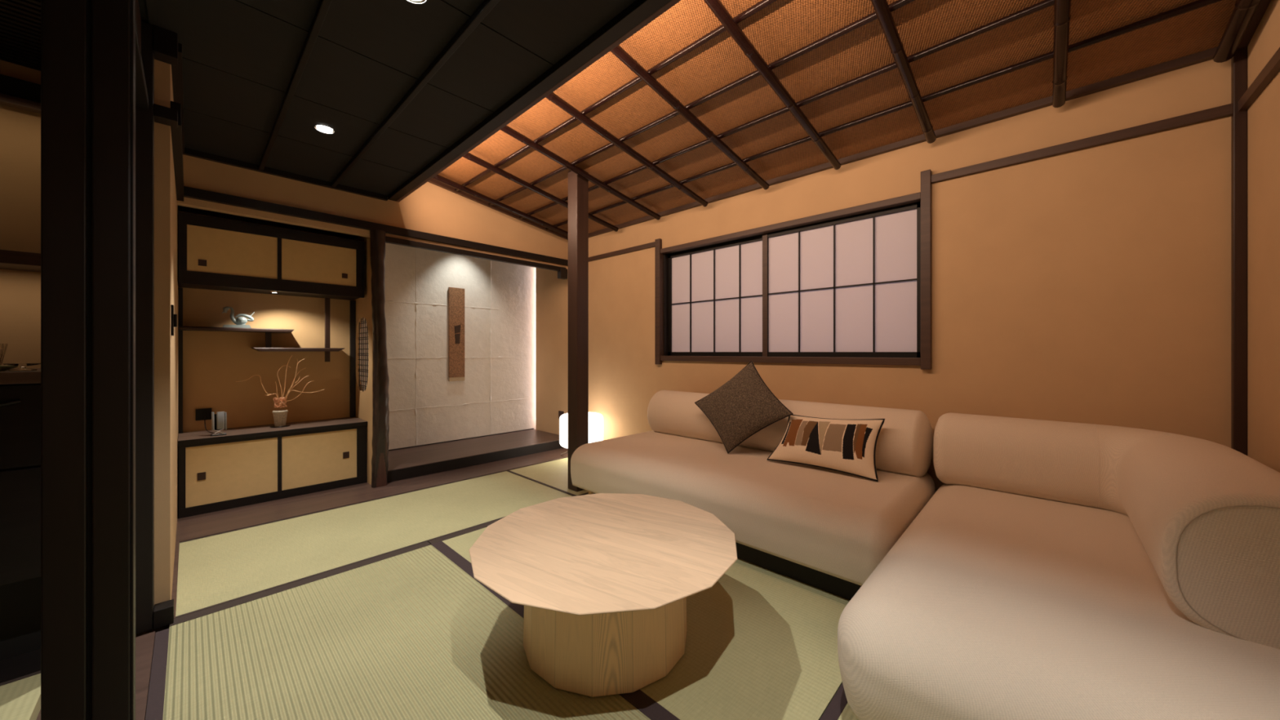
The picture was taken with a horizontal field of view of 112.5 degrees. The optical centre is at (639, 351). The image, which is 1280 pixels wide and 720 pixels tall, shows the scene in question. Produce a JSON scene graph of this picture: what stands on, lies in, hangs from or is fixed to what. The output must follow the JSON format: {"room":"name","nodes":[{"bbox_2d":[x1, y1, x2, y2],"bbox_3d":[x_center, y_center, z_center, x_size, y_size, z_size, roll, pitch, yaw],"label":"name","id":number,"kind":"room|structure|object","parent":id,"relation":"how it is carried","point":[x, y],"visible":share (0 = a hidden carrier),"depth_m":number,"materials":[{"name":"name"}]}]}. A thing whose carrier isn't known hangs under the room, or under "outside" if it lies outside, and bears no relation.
{"room":"traditional dwelling","nodes":[
{"label":"traditional dwelling","id":0,"kind":"room"},
{"bbox_2d":[0,59,40,368],"bbox_3d":[-2.718,-0.150,1.313,0.150,2.500,1.560,0,0,44],"label":"wall","id":1,"kind":"structure","parent":0,"point":[20,129],"depth_m":1.61,"materials":[{"name":"paint"}]},
{"bbox_2d":[0,648,40,683],"bbox_3d":[-2.445,1.022,1.120,0.512,0.047,1.455,0,0,44],"label":"trim","id":2,"kind":"structure","parent":1,"relation":"attached to","point":[18,666],"depth_m":1.36,"materials":[{"name":"black wood"}]},
{"bbox_2d":[0,368,40,661],"bbox_3d":[-2.455,0.531,1.129,0.466,0.938,1.455,0,0,44],"label":"base cabinet","id":3,"kind":"object","parent":2,"relation":"on","point":[20,390],"depth_m":1.36,"materials":[{"name":"black wood"}]},
{"bbox_2d":[0,365,17,370],"bbox_3d":[-2.104,0.053,1.371,0.128,0.016,0.128,0,0,44],"label":"dish","id":4,"kind":"object","parent":3,"relation":"on","point":[2,367],"visible":0.81,"depth_m":1.39,"materials":[{"name":"black ceramic"}]},
{"bbox_2d":[0,343,8,365],"bbox_3d":[-2.104,0.009,1.371,0.088,0.072,0.088,0,0,44],"label":"glass tumbler","id":5,"kind":"object","parent":4,"relation":"on","point":[2,346],"visible":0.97,"depth_m":1.39,"materials":[{"name":"white"}]},
{"bbox_2d":[0,368,40,384],"bbox_3d":[-2.461,0.081,1.131,0.455,0.038,1.450,0,0,44],"label":"countertop","id":6,"kind":"structure","parent":3,"relation":"on","point":[6,377],"depth_m":1.35,"materials":[{"name":"brown wood"}]},
{"bbox_2d":[3,363,40,370],"bbox_3d":[-2.020,0.049,1.402,0.074,0.024,0.074,0,0,44],"label":"dish","id":7,"kind":"object","parent":3,"relation":"on","point":[23,366],"visible":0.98,"depth_m":1.39,"materials":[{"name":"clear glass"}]},
{"bbox_2d":[0,249,40,271],"bbox_3d":[-2.558,-0.329,1.227,0.200,0.046,1.455,0,0,44],"label":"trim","id":8,"kind":"structure","parent":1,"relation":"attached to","point":[9,260],"depth_m":1.51,"materials":[{"name":"brown wood"}]},
{"bbox_2d":[0,74,40,102],"bbox_3d":[-2.609,-0.960,1.275,0.060,0.090,1.455,0,0,44],"label":"trim","id":9,"kind":"structure","parent":1,"relation":"attached to","point":[10,86],"depth_m":1.57,"materials":[{"name":"black wood"}]},
{"bbox_2d":[0,93,40,114],"bbox_3d":[-2.587,-0.915,1.255,0.040,0.030,1.455,0,0,44],"label":"trim","id":10,"kind":"structure","parent":1,"relation":"attached to","point":[5,100],"depth_m":1.57,"materials":[{"name":"brown wood"}]},
{"bbox_2d":[0,0,40,71],"bbox_3d":[-2.220,-1.083,0.859,1.163,0.022,1.388,0,0,44],"label":"ceiling slats","id":11,"kind":"structure","parent":0,"point":[20,20],"depth_m":1.44,"materials":[{"name":"black wood"}]},
{"bbox_2d":[35,709,40,719],"bbox_3d":[-0.947,1.083,1.762,5.200,0.075,4.650,0,0,44],"label":"floor","id":12,"kind":"structure","parent":0,"point":[38,717],"depth_m":1.23,"materials":[{"name":"brown wood"}]},
{"bbox_2d":[0,670,40,719],"bbox_3d":[-1.955,1.022,0.546,0.987,0.046,1.300,0,0,44],"label":"mat","id":13,"kind":"object","parent":12,"relation":"on","point":[20,697],"visible":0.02,"depth_m":1.24,"materials":[{"name":"wicker"}]},
{"bbox_2d":[40,0,135,719],"bbox_3d":[-1.212,-0.067,0.946,0.060,2.223,0.124,0,0,44],"label":"post","id":14,"kind":"object","parent":12,"relation":"on","point":[88,46],"visible":1,"depth_m":0.93,"materials":[{"name":"black wood"}]},
{"bbox_2d":[135,21,154,634],"bbox_3d":[-1.797,-0.089,1.545,0.063,2.178,0.055,0,0,44],"label":"post","id":15,"kind":"object","parent":12,"relation":"on","point":[144,120],"visible":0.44,"depth_m":1.53,"materials":[{"name":"black wood"}]},
{"bbox_2d":[178,425,367,518],"bbox_3d":[-2.561,0.780,3.048,0.359,0.440,0.982,0,0,44],"label":"base cabinet","id":16,"kind":"object","parent":12,"relation":"on","point":[220,475],"visible":1,"depth_m":2.87,"materials":[{"name":"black wood"}]},
{"bbox_2d":[177,417,367,445],"bbox_3d":[-2.559,0.546,3.047,0.372,0.028,0.988,0,0,44],"label":"countertop","id":17,"kind":"structure","parent":16,"relation":"on","point":[196,437],"depth_m":2.93,"materials":[{"name":"brown wood"}]},
{"bbox_2d":[204,417,214,433],"bbox_3d":[-2.846,0.484,2.828,0.229,0.090,0.010,0,0,32],"label":"cable","id":18,"kind":"object","parent":17,"relation":"on","point":[204,417],"visible":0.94,"depth_m":2.86,"materials":[{"name":"black plastic"}]},
{"bbox_2d":[210,411,226,436],"bbox_3d":[-2.711,0.460,2.754,0.095,0.144,0.075,0,0,44],"label":"desk phone","id":19,"kind":"object","parent":17,"relation":"on","point":[219,420],"visible":1,"depth_m":2.75,"materials":[{"name":"plastic"}]},
{"bbox_2d":[270,409,290,427],"bbox_3d":[-2.572,0.474,3.060,0.114,0.115,0.114,0,0,44],"label":"vase","id":20,"kind":"object","parent":17,"relation":"on","point":[279,415],"visible":1,"depth_m":3.03,"materials":[{"name":"ceramic"}]},
{"bbox_2d":[235,355,323,408],"bbox_3d":[-2.564,0.211,3.068,0.486,0.380,0.062,0,0,-43],"label":"arrangement","id":21,"kind":"object","parent":20,"relation":"in","point":[282,400],"visible":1,"depth_m":3.06,"materials":[{"name":"brown plant"}]},
{"bbox_2d":[175,471,572,617],"bbox_3d":[-1.438,1.022,2.604,0.930,0.046,1.868,0,0,44],"label":"mat","id":22,"kind":"object","parent":12,"relation":"on","point":[217,569],"visible":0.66,"depth_m":2.31,"materials":[{"name":"wicker"}]},
{"bbox_2d":[145,541,650,719],"bbox_3d":[-0.753,1.022,1.254,1.919,0.046,0.947,0,0,44],"label":"mat","id":23,"kind":"object","parent":12,"relation":"on","point":[406,633],"visible":0.94,"depth_m":1.41,"materials":[{"name":"wicker"}]},
{"bbox_2d":[506,457,588,496],"bbox_3d":[-0.459,1.022,3.635,0.929,0.046,0.962,0,0,44],"label":"mat","id":24,"kind":"object","parent":12,"relation":"on","point":[553,474],"visible":0.39,"depth_m":3.51,"materials":[{"name":"wicker"}]},
{"bbox_2d":[568,170,588,491],"bbox_3d":[-0.453,-0.158,3.131,0.110,2.316,0.107,0,0,44],"label":"square post","id":25,"kind":"object","parent":24,"relation":"on","point":[578,186],"visible":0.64,"depth_m":3.10,"materials":[{"name":"brown wood"}]},
{"bbox_2d":[559,412,603,455],"bbox_3d":[-0.548,0.794,4.054,0.410,0.409,0.424,0,0,44],"label":"lantern","id":26,"kind":"object","parent":24,"relation":"on","point":[595,420],"visible":0.31,"depth_m":3.92,"materials":[{"name":"white paper"}]},
{"bbox_2d":[427,519,849,719],"bbox_3d":[-0.094,1.022,1.947,1.919,0.046,0.966,0,0,44],"label":"mat","id":27,"kind":"object","parent":12,"relation":"on","point":[762,643],"visible":0.31,"depth_m":1.44,"materials":[{"name":"wicker"}]},
{"bbox_2d":[468,493,737,697],"bbox_3d":[-0.115,0.824,1.519,0.910,0.348,0.911,0,0,44],"label":"round table","id":28,"kind":"object","parent":27,"relation":"on","point":[603,582],"visible":1,"depth_m":1.30,"materials":[{"name":"beige wood"}]},
{"bbox_2d":[575,492,848,599],"bbox_3d":[0.574,1.022,2.651,1.919,0.046,0.966,0,0,44],"label":"mat","id":29,"kind":"object","parent":12,"relation":"on","point":[586,493],"visible":0.02,"depth_m":1.96,"materials":[{"name":"wicker"}]},
{"bbox_2d":[570,390,935,599],"bbox_3d":[0.559,0.652,2.587,1.917,0.695,1.050,0,0,44],"label":"sofa section","id":30,"kind":"object","parent":29,"relation":"on","point":[828,531],"visible":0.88,"depth_m":2.11,"materials":[{"name":"wool"},{"name":"black stained wood"}]},
{"bbox_2d":[694,360,793,453],"bbox_3d":[0.625,0.339,2.676,0.666,0.568,0.216,0,0,28],"label":"cushion","id":31,"kind":"object","parent":30,"relation":"on","point":[744,406],"visible":1,"depth_m":2.61,"materials":[{"name":"black fabric"}]},
{"bbox_2d":[766,414,884,481],"bbox_3d":[0.982,0.480,2.302,0.576,0.288,0.176,0,0,44],"label":"cushion","id":32,"kind":"object","parent":30,"relation":"on","point":[848,446],"visible":1,"depth_m":2.22,"materials":[{"name":"beige fabric"}]},
{"bbox_2d":[819,683,857,719],"bbox_3d":[0.986,1.022,0.960,1.002,0.046,2.850,0,0,44],"label":"mat","id":33,"kind":"object","parent":12,"relation":"on","point":[838,708],"visible":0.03,"depth_m":1.19,"materials":[{"name":"fabric"}]},
{"bbox_2d":[837,413,1279,719],"bbox_3d":[1.374,0.651,1.357,0.947,0.694,1.710,0,0,44],"label":"sofa corner section","id":34,"kind":"object","parent":33,"relation":"on","point":[1056,570],"visible":1,"depth_m":1.02,"materials":[{"name":"fabric"}]},
{"bbox_2d":[135,0,141,51],"bbox_3d":[-1.499,-1.039,1.246,0.770,0.278,0.022,0,0,44],"label":"wall","id":35,"kind":"structure","parent":0,"point":[138,19],"depth_m":1.44,"materials":[{"name":"brown wood"}]},
{"bbox_2d":[135,21,148,109],"bbox_3d":[-1.494,-0.884,1.251,0.770,0.032,0.045,0,0,44],"label":"trim","id":36,"kind":"structure","parent":35,"relation":"attached to","point":[141,93],"depth_m":1.37,"materials":[{"name":"black wood"}]},
{"bbox_2d":[135,59,178,637],"bbox_3d":[-2.476,-0.075,2.221,1.850,2.350,0.090,0,0,44],"label":"wall","id":37,"kind":"structure","parent":0,"point":[166,206],"depth_m":1.61,"materials":[{"name":"paint"}]},
{"bbox_2d":[135,631,155,719],"bbox_3d":[-1.076,1.022,0.871,1.860,0.047,0.051,0,0,44],"label":"trim","id":38,"kind":"structure","parent":37,"relation":"attached to","point":[144,644],"depth_m":1.34,"materials":[{"name":"brown wood"}]},
{"bbox_2d":[153,599,173,629],"bbox_3d":[-1.758,0.968,1.581,0.068,0.065,0.050,0,0,44],"label":"trim","id":39,"kind":"structure","parent":37,"relation":"attached to","point":[163,612],"depth_m":1.56,"materials":[{"name":"black wood"}]},
{"bbox_2d":[153,25,177,66],"bbox_3d":[-1.755,-1.131,1.585,0.068,0.093,0.060,0,0,44],"label":"trim","id":40,"kind":"structure","parent":37,"relation":"attached to","point":[165,41],"depth_m":1.56,"materials":[{"name":"black wood"}]},
{"bbox_2d":[153,103,177,128],"bbox_3d":[-1.755,-0.874,1.585,0.068,0.043,0.060,0,0,44],"label":"trim","id":41,"kind":"structure","parent":37,"relation":"attached to","point":[164,115],"depth_m":1.57,"materials":[{"name":"black wood"}]},
{"bbox_2d":[170,304,177,335],"bbox_3d":[-1.856,-0.125,1.705,0.080,0.120,0.016,0,0,44],"label":"light switch","id":42,"kind":"object","parent":37,"relation":"attached to","point":[173,317],"visible":1,"depth_m":1.68,"materials":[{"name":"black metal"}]},
{"bbox_2d":[171,541,179,618],"bbox_3d":[-2.092,1.022,1.928,0.948,0.047,0.014,0,0,44],"label":"trim","id":43,"kind":"structure","parent":37,"relation":"attached to","point":[174,594],"depth_m":1.90,"materials":[{"name":"brown wood"}]},
{"bbox_2d":[170,101,183,201],"bbox_3d":[-2.200,-0.907,2.040,1.200,0.085,0.028,0,0,44],"label":"trim","id":44,"kind":"structure","parent":37,"relation":"attached to","point":[176,133],"depth_m":1.87,"materials":[{"name":"black wood"}]},
{"bbox_2d":[171,43,184,153],"bbox_3d":[-2.199,-1.163,2.041,1.200,0.035,0.030,0,0,44],"label":"trim","id":45,"kind":"structure","parent":37,"relation":"attached to","point":[176,72],"depth_m":1.83,"materials":[{"name":"black wood"}]},
{"bbox_2d":[177,287,182,433],"bbox_3d":[-3.018,0.056,2.812,0.030,0.952,0.020,0,0,44],"label":"trim","id":46,"kind":"structure","parent":37,"relation":"attached to","point":[180,290],"depth_m":2.80,"materials":[{"name":"black wood"}]},
{"bbox_2d":[178,210,355,432],"bbox_3d":[-2.735,-0.075,3.212,0.110,2.350,0.990,0,0,44],"label":"wall niche","id":47,"kind":"object","parent":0,"point":[213,362],"visible":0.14,"depth_m":3.11,"materials":[{"name":"paint"}]},
{"bbox_2d":[195,408,211,420],"bbox_3d":[-2.950,0.421,2.895,0.014,0.078,0.077,0,0,44],"label":"wall outlet","id":48,"kind":"object","parent":47,"relation":"attached to","point":[202,413],"visible":0.86,"depth_m":2.89,"materials":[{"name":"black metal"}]},
{"bbox_2d":[178,297,345,361],"bbox_3d":[-2.654,-0.170,3.064,0.209,0.490,0.877,0,0,44],"label":"shelf","id":49,"kind":"object","parent":47,"relation":"attached to","point":[326,349],"visible":1,"depth_m":3.06,"materials":[{"name":"brown wood"}]},
{"bbox_2d":[222,306,254,328],"bbox_3d":[-2.729,-0.234,2.909,0.075,0.142,0.163,0,0,44],"label":"bird figurine","id":50,"kind":"object","parent":49,"relation":"on","point":[241,322],"visible":1,"depth_m":2.90,"materials":[{"name":"silver metal"}]},
{"bbox_2d":[178,211,364,300],"bbox_3d":[-2.567,-0.628,3.042,0.359,0.427,0.965,0,0,44],"label":"upper cabinet","id":51,"kind":"object","parent":47,"relation":"attached to","point":[218,254],"visible":1,"depth_m":2.87,"materials":[{"name":"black wood"}]},
{"bbox_2d":[177,204,359,239],"bbox_3d":[-2.532,-0.945,3.019,0.450,0.030,0.990,0,0,44],"label":"trim","id":52,"kind":"structure","parent":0,"point":[181,208],"depth_m":3.05,"materials":[{"name":"black wood"}]},
{"bbox_2d":[355,235,373,484],"bbox_3d":[-2.259,-0.150,3.462,0.755,2.300,0.028,0,0,44],"label":"wall partition","id":53,"kind":"structure","parent":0,"point":[364,406],"depth_m":3.28,"materials":[{"name":"paint"}]},
{"bbox_2d":[349,300,355,417],"bbox_3d":[-2.355,0.056,3.510,0.030,0.952,0.035,0,0,44],"label":"trim","id":54,"kind":"structure","parent":53,"relation":"attached to","point":[352,303],"depth_m":3.50,"materials":[{"name":"black wood"}]},
{"bbox_2d":[358,317,368,391],"bbox_3d":[-2.191,0.020,3.400,0.390,0.610,0.015,0,0,44],"label":"lattice screen","id":55,"kind":"object","parent":53,"relation":"attached to","point":[363,321],"visible":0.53,"depth_m":3.40,"materials":[{"name":"black wood"}]},
{"bbox_2d":[177,154,568,271],"bbox_3d":[-1.706,-1.174,3.518,0.060,0.628,2.850,0,0,44],"label":"wall","id":56,"kind":"structure","parent":0,"point":[433,209],"depth_m":3.21,"materials":[{"name":"paint"}]},
{"bbox_2d":[182,147,387,200],"bbox_3d":[-2.283,-1.163,2.845,0.030,0.035,1.080,0,0,44],"label":"trim","id":57,"kind":"structure","parent":56,"relation":"attached to","point":[188,152],"depth_m":2.77,"materials":[{"name":"black wood"}]},
{"bbox_2d":[183,186,568,266],"bbox_3d":[-1.681,-0.927,3.494,0.060,0.055,2.850,0,0,44],"label":"wooden beam","id":58,"kind":"structure","parent":56,"relation":"attached to","point":[188,192],"depth_m":3.04,"materials":[{"name":"black wood"}]},
{"bbox_2d":[385,235,566,271],"bbox_3d":[-1.370,-0.853,3.832,0.045,0.042,1.710,0,0,44],"label":"trim","id":59,"kind":"structure","parent":56,"relation":"attached to","point":[391,240],"depth_m":3.67,"materials":[{"name":"black wood"}]},
{"bbox_2d":[557,267,567,279],"bbox_3d":[-0.801,-0.809,4.427,0.060,0.102,0.085,0,0,44],"label":"trim","id":60,"kind":"structure","parent":56,"relation":"attached to","point":[562,273],"depth_m":4.40,"materials":[{"name":"black wood"}]},
{"bbox_2d":[360,242,535,449],"bbox_3d":[-1.883,-0.200,4.471,0.111,2.400,2.010,0,0,44],"label":"wall","id":61,"kind":"structure","parent":0,"point":[496,394],"depth_m":4.39,"materials":[{"name":"white paint"}]},
{"bbox_2d":[448,287,464,381],"bbox_3d":[-1.877,-0.179,4.385,0.022,0.953,0.160,0,0,44],"label":"wall plaque","id":62,"kind":"object","parent":61,"relation":"attached to","point":[455,295],"visible":1,"depth_m":4.37,"materials":[{"name":"brown wood"}]},
{"bbox_2d":[388,428,533,450],"bbox_3d":[-1.877,0.906,4.404,0.011,0.008,1.800,0,0,44],"label":"trim","id":63,"kind":"structure","parent":61,"relation":"attached to","point":[529,428],"depth_m":4.39,"materials":[{"name":"black wood"}]},
{"bbox_2d":[387,429,559,471],"bbox_3d":[-1.624,0.978,4.141,0.740,0.135,1.832,0,0,44],"label":"platform","id":64,"kind":"object","parent":61,"relation":"attached to","point":[404,458],"depth_m":4.07,"materials":[{"name":"brown wood"}]},
{"bbox_2d":[137,0,1236,233],"bbox_3d":[-0.667,-1.337,1.461,4.340,0.324,4.600,0,0,44],"label":"ceiling","id":65,"kind":"structure","parent":0,"point":[782,28],"depth_m":1.95,"materials":[{"name":"brown wood"}]},
{"bbox_2d":[258,0,332,170],"bbox_3d":[-0.889,-1.164,1.275,4.155,0.028,0.022,0,0,44],"label":"batten","id":66,"kind":"object","parent":65,"relation":"attached to","point":[323,6],"visible":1,"depth_m":1.76,"materials":[{"name":"black wood"}]},
{"bbox_2d":[314,124,335,133],"bbox_3d":[-1.659,-1.173,2.251,0.090,0.004,0.090,0,0,44],"label":"recessed light","id":67,"kind":"object","parent":65,"relation":"in","point":[320,127],"visible":1,"depth_m":2.25,"materials":[{"name":"silver metal"}]},
{"bbox_2d":[331,0,500,186],"bbox_3d":[-0.629,-1.164,1.549,4.155,0.028,0.022,0,0,44],"label":"batten","id":68,"kind":"object","parent":65,"relation":"attached to","point":[483,10],"visible":1,"depth_m":1.80,"materials":[{"name":"black wood"}]},
{"bbox_2d":[407,0,426,4],"bbox_3d":[-0.743,-1.173,1.396,0.090,0.004,0.090,0,0,44],"label":"recessed light","id":69,"kind":"object","parent":65,"relation":"in","point":[419,2],"visible":1,"depth_m":1.43,"materials":[{"name":"silver metal"}]},
{"bbox_2d":[432,174,568,236],"bbox_3d":[-1.168,-1.266,3.751,0.049,0.293,1.656,0,0,44],"label":"rafter","id":70,"kind":"object","parent":65,"relation":"attached to","point":[437,177],"visible":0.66,"depth_m":3.67,"materials":[{"name":"brown wood"}]},
{"bbox_2d":[387,0,680,202],"bbox_3d":[-0.368,-1.166,1.823,4.155,0.034,0.077,0,0,44],"label":"ceiling beam","id":71,"kind":"structure","parent":65,"relation":"attached to","point":[640,13],"depth_m":1.82,"materials":[{"name":"black wood"}]},
{"bbox_2d":[462,152,618,231],"bbox_3d":[-0.784,-1.266,3.386,0.048,0.294,1.656,0,0,44],"label":"rafter","id":72,"kind":"object","parent":65,"relation":"attached to","point":[468,156],"visible":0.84,"depth_m":3.27,"materials":[{"name":"brown wood"}]},
{"bbox_2d":[500,124,660,220],"bbox_3d":[-0.410,-1.265,3.031,0.048,0.294,1.656,0,0,44],"label":"rafter","id":73,"kind":"object","parent":65,"relation":"attached to","point":[506,129],"visible":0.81,"depth_m":2.97,"materials":[{"name":"brown wood"}]},
{"bbox_2d":[454,0,777,191],"bbox_3d":[-0.045,-1.361,2.174,4.140,0.031,0.030,0,0,44],"label":"bamboo purlin","id":74,"kind":"object","parent":65,"relation":"attached to","point":[759,6],"visible":0.89,"depth_m":2.12,"materials":[{"name":"brown wood"}]},
{"bbox_2d":[545,92,707,206],"bbox_3d":[-0.062,-1.265,2.700,0.049,0.295,1.656,0,0,44],"label":"rafter","id":75,"kind":"object","parent":65,"relation":"attached to","point":[553,97],"visible":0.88,"depth_m":2.63,"materials":[{"name":"brown wood"}]},
{"bbox_2d":[610,44,769,189],"bbox_3d":[0.304,-1.265,2.353,0.048,0.294,1.656,0,0,44],"label":"rafter","id":76,"kind":"object","parent":65,"relation":"attached to","point":[618,51],"visible":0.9,"depth_m":2.26,"materials":[{"name":"brown wood"}]},
{"bbox_2d":[488,0,915,205],"bbox_3d":[0.161,-1.315,2.391,4.140,0.031,0.030,0,0,44],"label":"bamboo purlin","id":77,"kind":"object","parent":65,"relation":"attached to","point":[897,4],"visible":0.84,"depth_m":2.08,"materials":[{"name":"brown wood"}]},
{"bbox_2d":[703,0,840,169],"bbox_3d":[0.645,-1.265,2.029,0.048,0.294,1.656,0,0,44],"label":"rafter","id":78,"kind":"object","parent":65,"relation":"attached to","point":[717,8],"visible":1,"depth_m":1.95,"materials":[{"name":"brown wood"}]},
{"bbox_2d":[519,0,1053,218],"bbox_3d":[0.371,-1.268,2.613,4.140,0.031,0.031,0,0,44],"label":"ceiling beam","id":79,"kind":"structure","parent":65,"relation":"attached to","point":[1044,4],"depth_m":1.99,"materials":[{"name":"brown wood"}]},
{"bbox_2d":[545,0,1222,230],"bbox_3d":[0.575,-1.223,2.826,4.140,0.030,0.030,0,0,44],"label":"ceiling beam","id":80,"kind":"structure","parent":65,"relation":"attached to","point":[1197,4],"depth_m":1.94,"materials":[{"name":"brown wood"}]},
{"bbox_2d":[871,0,936,143],"bbox_3d":[0.995,-1.265,1.696,0.048,0.294,1.656,0,0,44],"label":"rafter","id":81,"kind":"object","parent":65,"relation":"attached to","point":[882,8],"visible":1,"depth_m":1.82,"materials":[{"name":"brown wood"}]},
{"bbox_2d":[1052,0,1071,107],"bbox_3d":[1.349,-1.265,1.360,0.048,0.294,1.656,0,0,44],"label":"rafter","id":82,"kind":"object","parent":65,"relation":"attached to","point":[1062,8],"visible":1,"depth_m":1.68,"materials":[{"name":"brown wood"}]},
{"bbox_2d":[1213,0,1261,62],"bbox_3d":[1.677,-1.265,1.048,0.058,0.303,1.658,0,0,44],"label":"rafter","id":83,"kind":"object","parent":65,"relation":"attached to","point":[1243,11],"visible":1,"depth_m":1.52,"materials":[{"name":"brown wood"}]},
{"bbox_2d":[535,58,1231,492],"bbox_3d":[0.637,-0.150,3.353,4.995,2.500,0.140,0,0,44],"label":"wall","id":84,"kind":"structure","parent":0,"point":[1092,285],"depth_m":2.06,"materials":[{"name":"paint"}]},
{"bbox_2d":[175,447,568,542],"bbox_3d":[-1.757,1.022,3.565,0.822,0.045,2.850,0,0,44],"label":"wooden floor border","id":85,"kind":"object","parent":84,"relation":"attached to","point":[192,527],"depth_m":2.89,"materials":[{"name":"brown wood"}]},
{"bbox_2d":[369,229,389,487],"bbox_3d":[-1.945,0.050,3.201,0.122,1.903,0.121,0,0,-1],"label":"log post","id":86,"kind":"object","parent":85,"relation":"on","point":[380,420],"visible":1,"depth_m":3.16,"materials":[{"name":"brown wood"}]},
{"bbox_2d":[386,440,564,482],"bbox_3d":[-1.355,0.957,3.886,0.007,0.086,1.832,0,0,44],"label":"trim","id":87,"kind":"structure","parent":84,"relation":"attached to","point":[442,466],"depth_m":3.73,"materials":[{"name":"black wood"}]},
{"bbox_2d":[558,410,564,418],"bbox_3d":[-0.861,0.690,4.673,0.085,0.090,0.010,0,0,44],"label":"wall outlet","id":88,"kind":"object","parent":84,"relation":"attached to","point":[560,413],"visible":0.66,"depth_m":4.67,"materials":[{"name":"black plastic"}]},
{"bbox_2d":[588,241,654,261],"bbox_3d":[-0.273,-0.938,4.106,1.148,0.038,0.022,0,0,44],"label":"trim","id":89,"kind":"structure","parent":84,"relation":"attached to","point":[650,245],"depth_m":3.99,"materials":[{"name":"brown wood"}]},
{"bbox_2d":[654,168,931,369],"bbox_3d":[0.908,-0.443,3.067,1.996,1.099,0.162,0,0,44],"label":"window","id":90,"kind":"structure","parent":84,"relation":"in","point":[852,285],"depth_m":2.86,"materials":[{"name":"brown wood"}]},
{"bbox_2d":[427,0,1271,239],"bbox_3d":[0.231,-1.304,2.475,4.185,0.289,1.693,0,0,44],"label":"trim","id":91,"kind":"structure","parent":84,"relation":"attached to","point":[1263,6],"depth_m":3.52,"materials":[{"name":"brown wood"}]},
{"bbox_2d":[588,45,1248,237],"bbox_3d":[0.803,-1.184,3.078,4.185,0.042,0.030,0,0,44],"label":"ceiling beam","id":92,"kind":"structure","parent":84,"relation":"attached to","point":[1207,55],"depth_m":2.19,"materials":[{"name":"brown wood"}]},
{"bbox_2d":[930,102,1232,183],"bbox_3d":[1.947,-0.943,1.997,0.988,0.041,0.022,0,0,44],"label":"trim","id":93,"kind":"structure","parent":84,"relation":"attached to","point":[1226,110],"depth_m":1.91,"materials":[{"name":"brown wood"}]},
{"bbox_2d":[1231,46,1247,455],"bbox_3d":[2.309,-0.085,1.649,0.033,2.170,0.028,0,0,44],"label":"post","id":94,"kind":"object","parent":84,"relation":"attached to","point":[1239,60],"visible":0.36,"depth_m":1.64,"materials":[{"name":"brown wood"}]},
{"bbox_2d":[1247,0,1279,472],"bbox_3d":[0.827,-0.250,-0.026,0.125,2.700,4.500,0,0,44],"label":"wall","id":95,"kind":"structure","parent":0,"point":[1264,114],"depth_m":1.50,"materials":[{"name":"paint"}]},
{"bbox_2d":[1238,47,1279,111],"bbox_3d":[0.783,-0.943,0.035,0.022,0.041,4.430,0,0,44],"label":"trim","id":96,"kind":"structure","parent":95,"relation":"attached to","point":[1271,69],"depth_m":1.48,"materials":[{"name":"brown wood"}]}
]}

